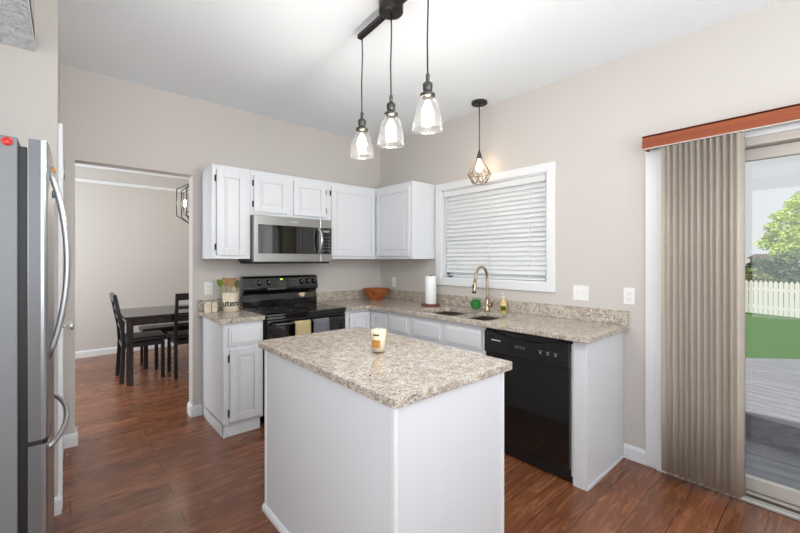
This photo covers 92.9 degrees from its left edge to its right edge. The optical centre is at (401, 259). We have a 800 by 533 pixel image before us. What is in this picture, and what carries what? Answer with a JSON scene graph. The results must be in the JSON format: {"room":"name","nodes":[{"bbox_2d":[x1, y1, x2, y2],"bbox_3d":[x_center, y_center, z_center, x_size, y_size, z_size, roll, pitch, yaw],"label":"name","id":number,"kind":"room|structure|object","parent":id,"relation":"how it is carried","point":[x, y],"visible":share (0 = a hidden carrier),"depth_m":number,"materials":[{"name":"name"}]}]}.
{"room":"kitchen","nodes":[
{"label":"kitchen","id":0,"kind":"room"},
{"bbox_2d":[0,0,34,51],"bbox_3d":[-0.378,-1.136,-0.566,1.068,0.100,5.870,0,0,-41],"label":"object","id":1,"kind":"structure","parent":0,"point":[15,26],"depth_m":1.76,"materials":[{"name":"white"}]},
{"bbox_2d":[0,0,59,496],"bbox_3d":[-2.537,-0.021,2.063,1.006,2.780,0.930,0,0,-41],"label":"wall","id":2,"kind":"structure","parent":0,"point":[29,80],"depth_m":2.00,"materials":[{"name":"grey paint"}]},
{"bbox_2d":[54,493,61,515],"bbox_3d":[-2.209,1.321,1.741,0.972,0.095,0.046,0,0,-41],"label":"baseboard","id":3,"kind":"structure","parent":2,"relation":"attached to","point":[57,500],"depth_m":2.04,"materials":[{"name":"white"}]},
{"bbox_2d":[58,123,62,508],"bbox_3d":[-2.149,0.311,2.398,0.020,2.115,0.860,0,0,-41],"label":"trim","id":4,"kind":"structure","parent":2,"relation":"attached to","point":[60,126],"depth_m":2.08,"materials":[{"name":"white"}]},
{"bbox_2d":[63,162,73,460],"bbox_3d":[-2.114,0.344,2.401,0.075,2.030,0.742,0,0,-41],"label":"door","id":5,"kind":"structure","parent":2,"relation":"in","point":[70,325],"depth_m":2.33,"materials":[{"name":"white"}]},
{"bbox_2d":[29,0,34,38],"bbox_3d":[-0.015,-1.249,-0.246,0.100,0.324,5.870,0,0,-41],"label":"wall header","id":6,"kind":"structure","parent":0,"point":[32,2],"depth_m":1.91,"materials":[{"name":"grey paint"}]},
{"bbox_2d":[27,0,35,51],"bbox_3d":[0.026,-1.097,-0.213,0.004,0.023,5.866,0,0,-41],"label":"trim","id":7,"kind":"structure","parent":6,"relation":"attached to","point":[27,0],"depth_m":1.75,"materials":[{"name":"white"}]},
{"bbox_2d":[75,166,188,351],"bbox_3d":[-3.799,-0.021,5.984,6.800,2.780,0.120,0,0,-41],"label":"wall","id":8,"kind":"structure","parent":0,"point":[131,243],"depth_m":5.62,"materials":[{"name":"grey paint"}]},
{"bbox_2d":[75,341,183,358],"bbox_3d":[-4.309,1.321,5.443,5.120,0.095,0.016,0,0,-41],"label":"baseboard","id":9,"kind":"structure","parent":8,"relation":"attached to","point":[111,350],"depth_m":5.44,"materials":[{"name":"white"}]},
{"bbox_2d":[75,178,188,192],"bbox_3d":[-4.306,-1.107,5.440,5.120,0.048,0.025,0,0,-41],"label":"trim","id":10,"kind":"structure","parent":8,"relation":"attached to","point":[76,179],"depth_m":5.64,"materials":[{"name":"white"}]},
{"bbox_2d":[75,163,188,179],"bbox_3d":[-4.304,-1.321,5.438,5.120,0.050,0.030,0,0,-41],"label":"trim","id":11,"kind":"structure","parent":8,"relation":"attached to","point":[76,164],"depth_m":5.65,"materials":[{"name":"white"}]},
{"bbox_2d":[60,64,380,442],"bbox_3d":[-1.395,-0.021,3.776,3.174,2.780,0.130,0,0,-41],"label":"wall","id":12,"kind":"structure","parent":0,"point":[107,121],"depth_m":3.33,"materials":[{"name":"grey paint"}]},
{"bbox_2d":[64,427,77,448],"bbox_3d":[-2.459,1.321,2.827,0.078,0.095,0.146,0,0,-41],"label":"baseboard","id":13,"kind":"structure","parent":12,"relation":"attached to","point":[70,440],"depth_m":2.78,"materials":[{"name":"white"}]},
{"bbox_2d":[187,402,201,417],"bbox_3d":[-1.838,1.321,3.375,0.089,0.095,0.146,0,0,-41],"label":"baseboard","id":14,"kind":"structure","parent":12,"relation":"attached to","point":[196,410],"depth_m":3.33,"materials":[{"name":"white"}]},
{"bbox_2d":[204,282,212,294],"bbox_3d":[-1.725,0.257,3.394,0.072,0.115,0.006,0,0,-41],"label":"wall outlet","id":15,"kind":"object","parent":12,"relation":"attached to","point":[208,286],"visible":1,"depth_m":3.39,"materials":[{"name":"white plastic"}]},
{"bbox_2d":[197,299,238,310],"bbox_3d":[-1.656,0.404,3.446,0.348,0.100,0.019,0,0,-41],"label":"backsplash","id":16,"kind":"structure","parent":12,"relation":"attached to","point":[200,303],"depth_m":3.38,"materials":[{"name":"stone"}]},
{"bbox_2d":[201,164,249,258],"bbox_3d":[-1.540,-0.398,3.336,0.312,0.782,0.340,0,0,-41],"label":"upper cabinet","id":17,"kind":"object","parent":12,"relation":"attached to","point":[225,190],"visible":1,"depth_m":3.21,"materials":[{"name":"white paint"}]},
{"bbox_2d":[250,170,327,219],"bbox_3d":[-1.133,-0.591,3.694,0.769,0.396,0.340,0,0,-41],"label":"upper cabinet","id":18,"kind":"object","parent":12,"relation":"attached to","point":[271,194],"visible":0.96,"depth_m":3.54,"materials":[{"name":"white paint"}]},
{"bbox_2d":[238,215,331,263],"bbox_3d":[-1.087,-0.177,3.641,0.766,0.426,0.481,0,0,-41],"label":"microwave","id":19,"kind":"object","parent":18,"relation":"attached to","point":[273,239],"visible":0.98,"depth_m":3.48,"materials":[{"name":"grey metal"}]},
{"bbox_2d":[328,182,375,258],"bbox_3d":[-0.496,-0.398,4.256,0.930,0.782,0.340,0,0,-41],"label":"upper cabinet","id":20,"kind":"object","parent":12,"relation":"attached to","point":[351,209],"visible":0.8,"depth_m":4.01,"materials":[{"name":"white paint"}]},
{"bbox_2d":[58,0,778,144],"bbox_3d":[-0.916,-1.536,1.845,5.650,0.250,10.200,0,0,-41],"label":"ceiling","id":21,"kind":"structure","parent":0,"point":[299,62],"depth_m":2.49,"materials":[{"name":"white paint"}]},
{"bbox_2d":[176,184,188,223],"bbox_3d":[-2.712,-0.929,4.902,0.340,0.964,0.298,0,0,-41],"label":"lantern chandelier","id":22,"kind":"object","parent":21,"relation":"hanging from","point":[186,187],"visible":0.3,"depth_m":4.82,"materials":[{"name":"black"}]},
{"bbox_2d":[350,0,442,158],"bbox_3d":[-0.057,-1.016,2.059,0.145,0.790,0.745,0,0,-37],"label":"pendant fixture","id":23,"kind":"object","parent":21,"relation":"hanging from","point":[391,10],"visible":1,"depth_m":2.04,"materials":[{"name":"brown metal"}]},
{"bbox_2d":[356,111,367,132],"bbox_3d":[-0.239,-0.837,2.298,0.072,0.118,0.072,0,0,-37],"label":"socket","id":24,"kind":"object","parent":23,"relation":"attached to","point":[361,127],"depth_m":2.28,"materials":[{"name":"grey metal"}]},
{"bbox_2d":[384,94,397,117],"bbox_3d":[-0.057,-0.837,2.059,0.072,0.118,0.072,0,0,-37],"label":"socket","id":25,"kind":"object","parent":23,"relation":"attached to","point":[390,113],"depth_m":2.04,"materials":[{"name":"grey metal"}]},
{"bbox_2d":[420,72,434,99],"bbox_3d":[0.125,-0.837,1.821,0.072,0.118,0.072,0,0,-37],"label":"socket","id":26,"kind":"object","parent":23,"relation":"attached to","point":[427,94],"depth_m":1.80,"materials":[{"name":"grey metal"}]},
{"bbox_2d":[467,99,490,184],"bbox_3d":[0.696,-1.047,3.401,0.198,0.727,0.198,0,0,-19],"label":"pendant light","id":27,"kind":"object","parent":21,"relation":"hanging from","point":[479,103],"visible":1,"depth_m":3.38,"materials":[{"name":"black"}]},
{"bbox_2d":[477,150,481,158],"bbox_3d":[0.696,-0.939,3.401,0.048,0.075,0.048,0,0,-41],"label":"socket","id":28,"kind":"object","parent":27,"relation":"attached to","point":[479,156],"depth_m":3.38,"materials":[{"name":"grey metal"}]},
{"bbox_2d":[54,344,799,532],"bbox_3d":[-1.077,1.419,1.703,5.220,0.100,10.200,0,0,-41],"label":"floor","id":29,"kind":"structure","parent":0,"point":[140,463],"depth_m":2.27,"materials":[{"name":"brown wood"}]},
{"bbox_2d":[0,135,70,532],"bbox_3d":[-1.799,0.469,1.390,0.884,1.800,0.876,0,0,-41],"label":"refrigerator","id":30,"kind":"object","parent":29,"relation":"on","point":[28,336],"visible":1,"depth_m":1.28,"materials":[{"name":"grey metal"}]},
{"bbox_2d":[1,137,12,145],"bbox_3d":[-1.294,-0.389,1.247,0.027,0.027,0.008,0,0,-41],"label":"magnet","id":31,"kind":"object","parent":30,"relation":"attached to","point":[8,141],"visible":1,"depth_m":1.25,"materials":[{"name":"red plastic"}]},
{"bbox_2d":[109,292,125,384],"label":"dining chair","id":32,"kind":"object","parent":29,"relation":"on","point":[121,335],"depth_m":4.19,"materials":[{"name":"black paint"}]},
{"bbox_2d":[134,330,167,376],"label":"dining chair","id":33,"kind":"object","parent":29,"relation":"on","point":[155,338],"depth_m":4.43,"materials":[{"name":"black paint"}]},
{"bbox_2d":[120,304,188,386],"bbox_3d":[-2.708,0.994,4.905,1.490,0.750,0.920,0,0,-41],"label":"dining table","id":34,"kind":"object","parent":29,"relation":"on","point":[132,317],"visible":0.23,"depth_m":4.25,"materials":[{"name":"brown wood"}]},
{"bbox_2d":[139,321,188,368],"bbox_3d":[-2.925,1.119,5.220,1.100,0.500,0.340,0,0,-41],"label":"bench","id":35,"kind":"object","parent":29,"relation":"on","point":[164,328],"visible":0.3,"depth_m":4.91,"materials":[{"name":"black wood"}]},
{"bbox_2d":[166,293,188,379],"bbox_3d":[-2.549,0.876,4.635,0.470,0.985,0.515,0,0,-41],"label":"dining chair","id":36,"kind":"object","parent":29,"relation":"on","point":[180,337],"visible":0.41,"depth_m":4.38,"materials":[{"name":"black paint"}]},
{"bbox_2d":[202,317,262,438],"bbox_3d":[-1.442,0.927,3.228,0.305,0.883,0.629,0,0,-41],"label":"base cabinet","id":37,"kind":"object","parent":29,"relation":"on","point":[232,358],"visible":0.94,"depth_m":3.01,"materials":[{"name":"white paint"}]},
{"bbox_2d":[197,299,264,323],"bbox_3d":[-1.449,0.420,3.212,0.348,0.132,0.644,0,0,-41],"label":"countertop","id":38,"kind":"structure","parent":37,"relation":"on","point":[220,317],"depth_m":3.15,"materials":[{"name":"stone"}]},
{"bbox_2d":[204,302,210,312],"bbox_3d":[-1.655,0.410,3.246,0.044,0.088,0.045,0,0,-41],"label":"block","id":39,"kind":"object","parent":38,"relation":"on","point":[207,305],"visible":1,"depth_m":3.23,"materials":[{"name":"beige ceramic"}]},
{"bbox_2d":[211,302,216,312],"bbox_3d":[-1.620,0.410,3.284,0.044,0.088,0.045,0,0,-41],"label":"block","id":40,"kind":"object","parent":38,"relation":"on","point":[213,304],"visible":0.89,"depth_m":3.27,"materials":[{"name":"beige ceramic"}]},
{"bbox_2d":[222,292,238,311],"bbox_3d":[-1.502,0.371,3.342,0.134,0.165,0.134,0,0,-41],"label":"utensil crock","id":41,"kind":"object","parent":38,"relation":"on","point":[230,300],"visible":1,"depth_m":3.29,"materials":[{"name":"beige ceramic"}]},
{"bbox_2d":[217,279,222,292],"bbox_3d":[-1.556,0.305,3.308,0.087,0.275,0.014,0,0,-36],"label":"spoon","id":42,"kind":"object","parent":41,"relation":"in","point":[220,284],"visible":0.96,"depth_m":3.29,"materials":[{"name":"green plastic"}]},
{"bbox_2d":[221,277,227,292],"bbox_3d":[-1.533,0.297,3.302,0.060,0.291,0.021,0,0,-41],"label":"spoon","id":43,"kind":"object","parent":41,"relation":"in","point":[224,281],"visible":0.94,"depth_m":3.29,"materials":[{"name":"brown wood"}]},
{"bbox_2d":[228,278,233,292],"bbox_3d":[-1.491,0.301,3.324,0.052,0.281,0.014,0,0,-19],"label":"spatula","id":44,"kind":"object","parent":41,"relation":"in","point":[230,280],"visible":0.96,"depth_m":3.33,"materials":[{"name":"brown wood"}]},
{"bbox_2d":[235,280,239,292],"bbox_3d":[-1.457,0.310,3.349,0.053,0.265,0.015,0,0,-9],"label":"spoon","id":45,"kind":"object","parent":41,"relation":"in","point":[237,282],"visible":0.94,"depth_m":3.35,"materials":[{"name":"green plastic"}]},
{"bbox_2d":[240,274,345,422],"bbox_3d":[-0.994,0.762,3.542,0.766,1.214,0.693,0,0,-41],"label":"range","id":46,"kind":"object","parent":29,"relation":"on","point":[283,300],"visible":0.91,"depth_m":3.55,"materials":[{"name":"black metal"}]},
{"bbox_2d":[242,302,345,316],"bbox_3d":[-0.995,0.458,3.543,0.766,0.021,0.570,0,0,-41],"label":"cooktop","id":47,"kind":"object","parent":46,"relation":"in","point":[283,309],"depth_m":3.49,"materials":[{"name":"black glass"}]},
{"bbox_2d":[293,319,310,335],"bbox_3d":[-0.842,0.642,3.228,0.146,0.254,0.038,0,0,-41],"label":"dish towel","id":48,"kind":"object","parent":46,"relation":"hanging from","point":[301,327],"visible":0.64,"depth_m":3.21,"materials":[{"name":"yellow fabric"}]},
{"bbox_2d":[312,317,329,332],"bbox_3d":[-0.710,0.637,3.344,0.158,0.244,0.038,0,0,-41],"label":"dish towel","id":49,"kind":"object","parent":46,"relation":"hanging from","point":[320,324],"visible":0.62,"depth_m":3.33,"materials":[{"name":"grey fabric"}]},
{"bbox_2d":[345,309,388,332],"bbox_3d":[-0.307,0.927,4.049,0.922,0.883,0.900,0,0,-41],"label":"base cabinet","id":50,"kind":"object","parent":29,"relation":"on","point":[365,318],"visible":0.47,"depth_m":3.73,"materials":[{"name":"white paint"}]},
{"bbox_2d":[316,289,628,343],"bbox_3d":[0.307,0.420,3.350,0.923,0.132,2.759,0,0,-41],"label":"countertop","id":51,"kind":"structure","parent":50,"relation":"on","point":[587,325],"depth_m":3.04,"materials":[{"name":"stone"}]},
{"bbox_2d":[363,287,389,299],"bbox_3d":[-0.288,0.393,4.353,0.314,0.129,0.314,0,0,-41],"label":"wooden bowl","id":52,"kind":"object","parent":51,"relation":"on","point":[376,293],"visible":0.98,"depth_m":4.25,"materials":[{"name":"brown wood"}]},
{"bbox_2d":[421,275,439,306],"bbox_3d":[0.289,0.300,3.775,0.192,0.306,0.192,0,0,-41],"label":"paper towel holder","id":53,"kind":"object","parent":51,"relation":"on","point":[422,304],"visible":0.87,"depth_m":3.70,"materials":[{"name":"brown wood"}]},
{"bbox_2d":[425,276,435,303],"bbox_3d":[0.289,0.300,3.775,0.111,0.272,0.111,0,0,-41],"label":"paper towel roll","id":54,"kind":"object","parent":53,"relation":"on","point":[430,281],"visible":0.99,"depth_m":3.73,"materials":[{"name":"white paper"}]},
{"bbox_2d":[435,311,500,320],"bbox_3d":[0.532,0.583,3.212,0.392,0.192,0.737,0,0,-41],"label":"sink","id":55,"kind":"object","parent":51,"relation":"in","point":[450,313],"visible":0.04,"depth_m":3.45,"materials":[{"name":"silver metal"}]},
{"bbox_2d":[470,299,480,308],"bbox_3d":[0.675,0.404,3.462,0.094,0.094,0.038,0,0,12],"label":"sponge","id":56,"kind":"object","parent":51,"relation":"on","point":[475,303],"visible":1,"depth_m":3.45,"materials":[{"name":"green"}]},
{"bbox_2d":[472,266,492,311],"bbox_3d":[0.693,0.252,3.272,0.257,0.402,0.097,0,0,-41],"label":"faucet","id":57,"kind":"object","parent":51,"relation":"on","point":[488,304],"visible":1,"depth_m":3.31,"materials":[{"name":"gold metal"}]},
{"bbox_2d":[500,293,506,312],"bbox_3d":[0.868,0.369,3.238,0.064,0.170,0.063,0,0,-41],"label":"soap bottle","id":58,"kind":"object","parent":51,"relation":"on","point":[503,304],"visible":1,"depth_m":3.22,"materials":[{"name":"yellow plastic"}]},
{"bbox_2d":[262,350,503,532],"bbox_3d":[-0.155,0.928,1.876,0.644,0.882,1.108,0,0,-41],"label":"kitchen island","id":59,"kind":"object","parent":29,"relation":"on","point":[339,459],"visible":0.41,"depth_m":1.52,"materials":[{"name":"white paint"}]},
{"bbox_2d":[258,327,511,407],"bbox_3d":[-0.153,0.470,1.907,0.697,0.032,1.190,0,0,-41],"label":"island countertop","id":60,"kind":"structure","parent":59,"relation":"on","point":[409,371],"depth_m":1.66,"materials":[{"name":"stone"}]},
{"bbox_2d":[370,325,386,352],"bbox_3d":[-0.112,0.391,1.868,0.085,0.126,0.085,0,0,-41],"label":"candle","id":61,"kind":"object","parent":60,"relation":"on","point":[379,336],"visible":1,"depth_m":1.84,"materials":[{"name":"beige wax"}]},
{"bbox_2d":[389,312,410,337],"bbox_3d":[0.202,0.927,3.692,0.630,0.883,0.308,0,0,-41],"label":"base cabinet","id":62,"kind":"object","parent":29,"relation":"on","point":[399,324],"visible":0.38,"depth_m":3.47,"materials":[{"name":"white paint"}]},
{"bbox_2d":[411,315,486,354],"bbox_3d":[0.570,0.927,3.272,0.627,0.883,0.804,0,0,-41],"label":"base cabinet","id":63,"kind":"object","parent":29,"relation":"on","point":[470,338],"visible":0.29,"depth_m":3.02,"materials":[{"name":"white paint"}]},
{"bbox_2d":[485,328,572,481],"bbox_3d":[1.034,0.928,2.720,0.608,0.872,0.623,0,0,-41],"label":"dishwasher","id":64,"kind":"object","parent":29,"relation":"on","point":[538,388],"visible":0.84,"depth_m":2.46,"materials":[{"name":"black"}]},
{"bbox_2d":[573,332,623,490],"bbox_3d":[1.295,0.928,2.472,0.605,0.882,0.089,0,0,-41],"label":"end panel","id":65,"kind":"object","parent":29,"relation":"on","point":[598,366],"visible":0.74,"depth_m":2.35,"materials":[{"name":"white paint"}]},
{"bbox_2d":[381,0,799,449],"bbox_3d":[2.038,-0.021,2.184,0.130,2.780,6.800,0,0,-41],"label":"wall","id":66,"kind":"structure","parent":0,"point":[593,123],"depth_m":2.71,"materials":[{"name":"grey paint"}]},
{"bbox_2d":[392,277,395,286],"bbox_3d":[-0.095,0.264,4.494,0.014,0.115,0.070,0,0,-41],"label":"light switch","id":67,"kind":"object","parent":66,"relation":"attached to","point":[393,278],"visible":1,"depth_m":4.49,"materials":[{"name":"white plastic"}]},
{"bbox_2d":[376,181,434,258],"bbox_3d":[0.024,-0.398,4.114,0.340,0.782,0.599,0,0,-41],"label":"upper cabinet","id":68,"kind":"object","parent":66,"relation":"attached to","point":[405,212],"visible":1,"depth_m":3.92,"materials":[{"name":"white paint"}]},
{"bbox_2d":[316,289,628,325],"bbox_3d":[0.307,0.404,3.350,0.923,0.100,2.759,0,0,-41],"label":"backsplash","id":69,"kind":"structure","parent":66,"relation":"attached to","point":[619,317],"depth_m":3.22,"materials":[{"name":"stone"}]},
{"bbox_2d":[436,161,555,292],"bbox_3d":[0.835,-0.259,3.528,0.138,1.038,1.290,0,0,-41],"label":"window","id":70,"kind":"structure","parent":66,"relation":"in","point":[549,168],"depth_m":3.33,"materials":[{"name":"white"}]},
{"bbox_2d":[444,174,545,280],"bbox_3d":[0.819,-0.261,3.513,0.073,0.868,1.114,0,0,-41],"label":"window blind","id":71,"kind":"object","parent":70,"relation":"attached to","point":[504,235],"visible":0.88,"depth_m":3.44,"materials":[{"name":"white plastic"}]},
{"bbox_2d":[573,285,588,300],"bbox_3d":[1.346,0.251,2.859,0.014,0.115,0.116,0,0,-41],"label":"light switch","id":72,"kind":"object","parent":66,"relation":"attached to","point":[580,292],"visible":1,"depth_m":2.86,"materials":[{"name":"white plastic"}]},
{"bbox_2d":[624,288,634,304],"bbox_3d":[1.567,0.251,2.615,0.006,0.115,0.070,0,0,-41],"label":"wall outlet","id":73,"kind":"object","parent":66,"relation":"attached to","point":[629,293],"visible":1,"depth_m":2.61,"materials":[{"name":"white plastic"}]},
{"bbox_2d":[623,443,644,464],"bbox_3d":[1.586,1.321,2.587,0.016,0.095,0.133,0,0,-41],"label":"baseboard","id":74,"kind":"structure","parent":66,"relation":"attached to","point":[630,452],"depth_m":2.58,"materials":[{"name":"white"}]},
{"bbox_2d":[642,103,799,498],"bbox_3d":[2.298,0.265,1.696,0.126,2.118,2.124,0,0,-41],"label":"vertical blind","id":75,"kind":"object","parent":66,"relation":"attached to","point":[703,165],"visible":1,"depth_m":2.22,"materials":[{"name":"beige fabric"}]},
{"bbox_2d":[645,122,799,472],"bbox_3d":[2.296,0.299,1.768,0.032,2.140,2.035,0,0,-41],"label":"trim","id":76,"kind":"structure","parent":66,"relation":"attached to","point":[653,157],"depth_m":2.49,"materials":[{"name":"white"}]},
{"bbox_2d":[666,129,799,520],"bbox_3d":[2.357,0.349,1.796,0.165,2.080,1.835,0,0,-41],"label":"door","id":77,"kind":"structure","parent":66,"relation":"in","point":[783,500],"depth_m":2.12,"materials":[{"name":"beige plastic"}]},
{"label":"outside","id":78,"kind":"structure","parent":0,"visible":0},
{"bbox_3d":[22.242,1.774,24.533,60.000,0.190,80.000,0,0,-41],"label":"ground","id":79,"kind":"structure","parent":78,"visible":0},
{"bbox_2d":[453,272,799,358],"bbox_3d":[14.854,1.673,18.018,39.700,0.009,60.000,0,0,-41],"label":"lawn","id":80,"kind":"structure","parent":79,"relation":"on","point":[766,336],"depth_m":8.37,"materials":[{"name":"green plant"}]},
{"bbox_2d":[745,267,769,291],"bbox_3d":[12.401,0.964,13.494,0.756,1.412,1.013,0,0,-41],"label":"shrub","id":81,"kind":"object","parent":80,"relation":"on","point":[753,274],"visible":0.51,"depth_m":13.28,"materials":[{"name":"green plant"}]},
{"bbox_2d":[745,257,773,273],"bbox_3d":[20.849,0.749,21.992,1.276,1.842,1.712,0,0,-41],"label":"shrub","id":82,"kind":"object","parent":80,"relation":"on","point":[756,265],"visible":0.27,"depth_m":21.99,"materials":[{"name":"green plant"}]},
{"bbox_2d":[745,358,799,489],"bbox_3d":[3.320,1.492,4.181,4.406,0.354,6.500,0,0,-41],"label":"deck","id":83,"kind":"object","parent":80,"relation":"on","point":[772,386],"visible":0.18,"depth_m":3.19,"materials":[{"name":"grey wood"}]},
{"bbox_2d":[745,280,799,317],"bbox_3d":[10.995,1.049,10.629,0.169,1.240,16.260,0,0,-21],"label":"picket fence","id":84,"kind":"object","parent":80,"relation":"on","point":[768,292],"visible":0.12,"depth_m":11.05,"materials":[{"name":"white wood"}]},
{"bbox_2d":[754,191,799,269],"bbox_3d":[19.884,-0.849,17.834,6.267,5.065,3.379,0,0,-22],"label":"maple tree","id":85,"kind":"object","parent":80,"relation":"on","point":[786,217],"visible":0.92,"depth_m":17.76,"materials":[{"name":"green plant"}]},
{"bbox_2d":[758,249,799,300],"bbox_3d":[16.029,0.618,15.493,1.682,2.103,2.256,0,0,-41],"label":"shrub","id":86,"kind":"object","parent":80,"relation":"on","point":[779,271],"visible":0.73,"depth_m":15.53,"materials":[{"name":"green plant"}]},
{"bbox_2d":[773,278,795,306],"bbox_3d":[12.972,1.137,12.897,0.519,1.068,0.691,0,0,-41],"label":"shrub","id":87,"kind":"object","parent":80,"relation":"on","point":[783,280],"visible":0.29,"depth_m":12.84,"materials":[{"name":"green plant"}]},
{"bbox_2d":[746,254,784,267],"bbox_3d":[42.518,0.519,43.984,6.800,2.300,3.200,0,0,-41],"label":"house","id":88,"kind":"structure","parent":79,"relation":"on","point":[754,256],"depth_m":42.05,"materials":[{"name":"grey"}]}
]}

